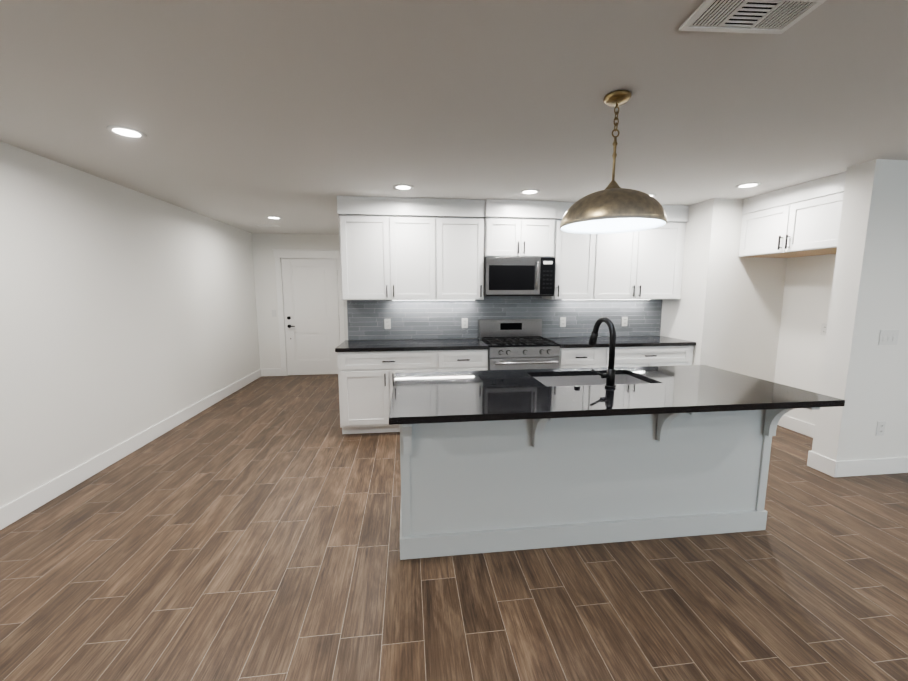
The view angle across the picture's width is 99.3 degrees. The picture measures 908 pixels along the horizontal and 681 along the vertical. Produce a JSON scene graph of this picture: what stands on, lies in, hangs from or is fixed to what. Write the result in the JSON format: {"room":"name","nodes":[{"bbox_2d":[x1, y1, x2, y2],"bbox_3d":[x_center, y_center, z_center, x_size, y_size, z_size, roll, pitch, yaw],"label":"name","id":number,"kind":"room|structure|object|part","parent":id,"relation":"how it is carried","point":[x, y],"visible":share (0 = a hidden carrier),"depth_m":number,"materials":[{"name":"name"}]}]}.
{"room":"kitchen","nodes":[
{"label":"kitchen","id":0,"kind":"room"},
{"bbox_2d":[0,141,259,506],"bbox_3d":[-2.816,0.108,1.279,0.150,2.440,11.100,-1,7,-7],"label":"wall","id":1,"kind":"structure","parent":0,"point":[126,313],"depth_m":3.25,"materials":[{"name":"white paint"}]},
{"bbox_2d":[0,369,263,529],"bbox_3d":[-2.733,1.250,1.437,0.017,0.135,10.800,-1,7,-7],"label":"baseboard","id":2,"kind":"structure","parent":1,"relation":"attached to","point":[22,506],"depth_m":3.22,"materials":[{"name":"white paint"}]},
{"bbox_2d":[251,233,345,375],"bbox_3d":[-2.471,-0.606,6.789,1.860,2.440,0.150,-1,7,-7],"label":"wall","id":3,"kind":"structure","parent":0,"point":[263,245],"depth_m":6.59,"materials":[{"name":"white paint"}]},
{"bbox_2d":[260,368,280,375],"bbox_3d":[-3.199,0.559,6.768,0.315,0.135,0.014,-1,7,-7],"label":"baseboard","id":4,"kind":"structure","parent":3,"relation":"attached to","point":[275,371],"depth_m":6.76,"materials":[{"name":"white paint"}]},
{"bbox_2d":[272,249,344,375],"bbox_3d":[-2.490,-0.480,6.787,1.170,2.190,0.182,-1,7,-7],"label":"door frame","id":5,"kind":"structure","parent":3,"relation":"attached to","point":[279,254],"depth_m":6.63,"materials":[{"name":"white paint"}]},
{"bbox_2d":[281,259,339,374],"bbox_3d":[-2.475,-0.394,6.730,0.928,2.022,0.102,-1,7,-7],"label":"entry door","id":6,"kind":"structure","parent":3,"relation":"in","point":[311,308],"depth_m":6.73,"materials":[{"name":"white paint"}]},
{"bbox_2d":[0,374,907,680],"bbox_3d":[1.786,1.297,1.991,9.420,0.100,11.100,-1,7,-7],"label":"floor","id":7,"kind":"structure","parent":0,"point":[248,532],"depth_m":1.99,"materials":[{"name":"brown wood"}]},
{"bbox_2d":[337,350,446,433],"bbox_3d":[-0.667,0.507,4.250,1.068,0.884,0.620,-1,7,-7],"label":"base cabinet","id":8,"kind":"object","parent":7,"relation":"on","point":[368,370],"depth_m":3.93,"materials":[{"name":"white paint"}]},
{"bbox_2d":[335,338,488,353],"bbox_3d":[-0.444,0.045,4.211,1.546,0.038,0.632,-1,7,-7],"label":"countertop","id":9,"kind":"structure","parent":8,"relation":"on","point":[351,346],"depth_m":4.01,"materials":[{"name":"black stone"}]},
{"bbox_2d":[447,350,487,370],"bbox_3d":[0.021,0.497,4.332,0.609,0.884,0.620,-1,7,-7],"label":"drawer","id":10,"kind":"object","parent":7,"relation":"on","point":[457,360],"depth_m":4.00,"materials":[{"name":"white paint"}]},
{"bbox_2d":[479,319,559,369],"bbox_3d":[0.713,0.360,4.351,0.761,1.150,0.692,-1,7,-7],"label":"range","id":11,"kind":"object","parent":7,"relation":"on","point":[516,344],"visible":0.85,"depth_m":4.09,"materials":[{"name":"silver metal"}]},
{"bbox_2d":[559,348,603,368],"bbox_3d":[1.331,0.476,4.488,0.487,0.884,0.620,-1,7,-7],"label":"drawer","id":12,"kind":"object","parent":7,"relation":"on","point":[569,357],"depth_m":4.15,"materials":[{"name":"white paint"}]},
{"bbox_2d":[400,409,819,559],"bbox_3d":[0.807,0.741,2.404,2.274,0.895,0.850,-1,7,-7],"label":"kitchen island","id":13,"kind":"object","parent":7,"relation":"on","point":[503,460],"depth_m":2.24,"materials":[{"name":"grey paint"}]},
{"bbox_2d":[389,365,844,424],"bbox_3d":[0.808,0.281,2.330,2.330,0.033,0.960,-1,7,-7],"label":"island countertop","id":14,"kind":"structure","parent":13,"relation":"on","point":[443,397],"depth_m":2.08,"materials":[{"name":"black stone"}]},
{"bbox_2d":[533,373,644,384],"bbox_3d":[0.891,0.378,2.535,0.764,0.236,0.424,-1,7,-7],"label":"sink","id":15,"kind":"object","parent":14,"relation":"in","point":[549,378],"depth_m":2.72,"materials":[{"name":"silver metal"}]},
{"bbox_2d":[589,317,615,388],"bbox_3d":[0.856,0.059,2.328,0.148,0.406,0.271,-1,7,-7],"label":"faucet","id":16,"kind":"object","parent":14,"relation":"on","point":[609,375],"visible":1,"depth_m":2.23,"materials":[{"name":"black metal"}]},
{"bbox_2d":[604,344,695,366],"bbox_3d":[2.106,0.464,4.580,1.076,0.884,0.620,-1,7,-7],"label":"base cabinet","id":17,"kind":"object","parent":7,"relation":"on","point":[630,351],"depth_m":4.24,"materials":[{"name":"white paint"}]},
{"bbox_2d":[544,336,695,347],"bbox_3d":[1.865,0.010,4.486,1.563,0.038,0.632,-1,7,-7],"label":"countertop","id":18,"kind":"structure","parent":17,"relation":"on","point":[603,341],"depth_m":4.26,"materials":[{"name":"black stone"}]},
{"bbox_2d":[0,0,907,234],"bbox_3d":[1.786,-1.222,1.664,9.420,0.100,11.100,-1,7,-7],"label":"ceiling","id":19,"kind":"structure","parent":0,"point":[298,116],"depth_m":1.92,"materials":[{"name":"white paint"}]},
{"bbox_2d":[106,126,146,138],"bbox_3d":[-1.969,-1.252,2.322,0.186,0.006,0.186,-1,7,-7],"label":"recessed light","id":20,"kind":"object","parent":19,"relation":"in","point":[123,131],"visible":1,"depth_m":2.32,"materials":[{"name":"white paint"}]},
{"bbox_2d":[266,216,281,218],"bbox_3d":[-2.361,-1.606,5.052,0.186,0.006,0.186,-1,7,-7],"label":"recessed light","id":21,"kind":"object","parent":19,"relation":"in","point":[271,217],"visible":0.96,"depth_m":5.02,"materials":[{"name":"white paint"}]},
{"bbox_2d":[393,184,412,189],"bbox_3d":[-0.467,-1.413,3.560,0.186,0.006,0.186,-1,7,-7],"label":"recessed light","id":22,"kind":"object","parent":19,"relation":"in","point":[403,187],"visible":0.94,"depth_m":3.56,"materials":[{"name":"white paint"}]},
{"bbox_2d":[520,189,539,193],"bbox_3d":[0.732,-1.434,3.723,0.186,0.006,0.186,-1,7,-7],"label":"recessed light","id":23,"kind":"object","parent":19,"relation":"in","point":[531,191],"visible":0.96,"depth_m":3.70,"materials":[{"name":"white paint"}]},
{"bbox_2d":[560,90,666,233],"bbox_3d":[0.802,-0.890,1.933,0.504,0.623,0.504,-1,7,-7],"label":"pendant light","id":24,"kind":"object","parent":19,"relation":"hanging from","point":[613,206],"visible":1,"depth_m":1.84,"materials":[{"name":"gold metal"}]},
{"bbox_3d":[0.802,-0.670,1.962,0.504,0.179,0.504,-1,7,-7],"label":"lamp shade","id":25,"kind":"part","parent":24,"relation":"part of","materials":[{"name":"gold metal"}]},
{"bbox_2d":[735,182,760,187],"bbox_3d":[2.663,-1.404,3.494,0.186,0.006,0.186,-1,7,-7],"label":"recessed light","id":26,"kind":"object","parent":19,"relation":"in","point":[749,185],"visible":1,"depth_m":3.49,"materials":[{"name":"white paint"}]},
{"bbox_2d":[679,0,826,33],"bbox_3d":[1.017,-1.122,1.325,0.390,0.008,0.179,0,7,-3],"label":"ceiling vent","id":27,"kind":"object","parent":19,"relation":"in","point":[761,16],"visible":1,"depth_m":1.33,"materials":[{"name":"white metal"}]},
{"bbox_2d":[344,198,786,381],"bbox_3d":[2.320,-0.474,5.772,7.410,2.440,3.330,-1,7,-7],"label":"wall","id":28,"kind":"structure","parent":0,"point":[724,311],"depth_m":4.21,"materials":[{"name":"white paint"}]},
{"bbox_2d":[337,196,444,299],"bbox_3d":[-0.672,-0.969,4.192,1.067,1.048,0.356,-1,7,-7],"label":"upper cabinet","id":29,"kind":"object","parent":28,"relation":"attached to","point":[396,248],"depth_m":4.03,"materials":[{"name":"white paint"}]},
{"bbox_2d":[445,199,485,299],"bbox_3d":[0.017,-0.980,4.274,0.593,1.048,0.356,-1,7,-7],"label":"upper cabinet","id":30,"kind":"object","parent":28,"relation":"attached to","point":[464,218],"depth_m":4.12,"materials":[{"name":"white paint"}]},
{"bbox_2d":[347,296,662,339],"bbox_3d":[0.697,-0.283,4.626,3.849,0.501,0.008,-1,7,-7],"label":"tile backsplash","id":31,"kind":"structure","parent":28,"relation":"attached to","point":[426,319],"depth_m":4.58,"materials":[{"name":"grey tile"}]},
{"bbox_2d":[384,319,390,328],"bbox_3d":[-0.766,-0.192,4.452,0.072,0.120,0.008,-1,7,-7],"label":"outlet","id":32,"kind":"object","parent":31,"relation":"attached to","point":[387,323],"visible":1,"depth_m":4.45,"materials":[{"name":"white plastic"}]},
{"bbox_2d":[462,318,467,327],"bbox_3d":[0.127,-0.206,4.558,0.072,0.120,0.008,-1,7,-7],"label":"outlet","id":33,"kind":"object","parent":31,"relation":"attached to","point":[464,322],"visible":1,"depth_m":4.56,"materials":[{"name":"white plastic"}]},
{"bbox_2d":[560,317,565,326],"bbox_3d":[1.329,-0.224,4.702,0.072,0.120,0.008,-1,7,-7],"label":"outlet","id":34,"kind":"object","parent":31,"relation":"attached to","point":[562,321],"visible":1,"depth_m":4.70,"materials":[{"name":"white plastic"}]},
{"bbox_2d":[622,317,627,325],"bbox_3d":[2.123,-0.237,4.796,0.072,0.120,0.008,-1,7,-7],"label":"outlet","id":35,"kind":"object","parent":31,"relation":"attached to","point":[624,321],"visible":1,"depth_m":4.79,"materials":[{"name":"white plastic"}]},
{"bbox_2d":[484,199,556,256],"bbox_3d":[0.695,-1.215,4.294,0.765,0.586,0.419,-1,7,-7],"label":"upper cabinet","id":36,"kind":"object","parent":28,"relation":"attached to","point":[519,228],"visible":0.92,"depth_m":4.13,"materials":[{"name":"white paint"}]},
{"bbox_2d":[484,257,554,295],"bbox_3d":[0.700,-0.711,4.336,0.761,0.419,0.466,-1,7,-7],"label":"microwave","id":37,"kind":"object","parent":36,"relation":"attached to","point":[519,276],"visible":1,"depth_m":4.16,"materials":[{"name":"silver metal"}]},
{"bbox_2d":[542,202,605,299],"bbox_3d":[1.349,-1.000,4.432,0.557,1.048,0.356,-1,7,-7],"label":"upper cabinet","id":38,"kind":"object","parent":28,"relation":"attached to","point":[578,257],"depth_m":4.29,"materials":[{"name":"white paint"}]},
{"bbox_2d":[602,205,688,299],"bbox_3d":[2.058,-1.011,4.517,1.144,1.048,0.356,-1,7,-7],"label":"upper cabinet","id":39,"kind":"object","parent":28,"relation":"attached to","point":[645,264],"depth_m":4.38,"materials":[{"name":"white paint"}]},
{"bbox_2d":[610,299,649,299],"bbox_3d":[1.835,-0.495,4.646,1.100,0.008,0.035,-1,7,-7],"label":"under-cabinet light","id":40,"kind":"object","parent":39,"relation":"attached to","point":[629,299],"visible":0.36,"depth_m":4.66,"materials":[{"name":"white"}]},
{"bbox_2d":[739,172,845,257],"bbox_3d":[3.360,-1.119,3.590,0.636,0.596,1.044,-1,7,-7],"label":"upper cabinet","id":41,"kind":"object","parent":28,"relation":"attached to","point":[801,220],"visible":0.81,"depth_m":3.52,"materials":[{"name":"white paint"}]},
{"bbox_2d":[774,254,835,424],"bbox_3d":[4.969,-0.231,3.900,2.600,2.440,1.050,-1,7,-7],"label":"wall","id":42,"kind":"structure","parent":0,"point":[805,310],"depth_m":4.02,"materials":[{"name":"white paint"}]},
{"bbox_2d":[777,415,814,437],"bbox_3d":[3.672,0.932,3.894,0.014,0.135,1.050,-1,7,-7],"label":"baseboard","id":43,"kind":"structure","parent":42,"relation":"attached to","point":[799,426],"depth_m":4.09,"materials":[{"name":"white paint"}]},
{"bbox_2d":[820,323,826,335],"bbox_3d":[3.668,-0.109,3.814,0.008,0.118,0.072,-1,7,-7],"label":"outlet","id":44,"kind":"object","parent":42,"relation":"attached to","point":[823,328],"visible":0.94,"depth_m":3.82,"materials":[{"name":"white plastic"}]},
{"bbox_2d":[812,159,907,460],"bbox_3d":[4.696,-0.147,3.248,3.300,2.440,0.190,-1,7,-7],"label":"wall","id":45,"kind":"structure","parent":0,"point":[864,375],"depth_m":3.01,"materials":[{"name":"white paint"}]},
{"bbox_2d":[807,450,827,467],"bbox_3d":[3.366,1.003,3.341,0.674,0.135,0.017,-1,7,-7],"label":"baseboard","id":46,"kind":"structure","parent":45,"relation":"attached to","point":[815,460],"depth_m":3.23,"materials":[{"name":"white paint"}]},
{"bbox_2d":[828,457,907,476],"bbox_3d":[4.612,1.011,3.283,3.134,0.135,0.017,-1,7,-7],"label":"baseboard","id":47,"kind":"structure","parent":45,"relation":"attached to","point":[846,468],"depth_m":3.13,"materials":[{"name":"white paint"}]},
{"bbox_2d":[875,421,885,435],"bbox_3d":[3.437,0.709,3.106,0.072,0.118,0.008,-1,7,-7],"label":"outlet","id":48,"kind":"object","parent":45,"relation":"attached to","point":[880,429],"visible":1,"depth_m":3.10,"materials":[{"name":"white plastic"}]},
{"bbox_2d":[878,330,898,344],"bbox_3d":[3.387,-0.024,3.003,0.165,0.118,0.010,-1,7,-7],"label":"light switch","id":49,"kind":"object","parent":45,"relation":"attached to","point":[888,337],"visible":1,"depth_m":3.00,"materials":[{"name":"white plastic"}]}
]}

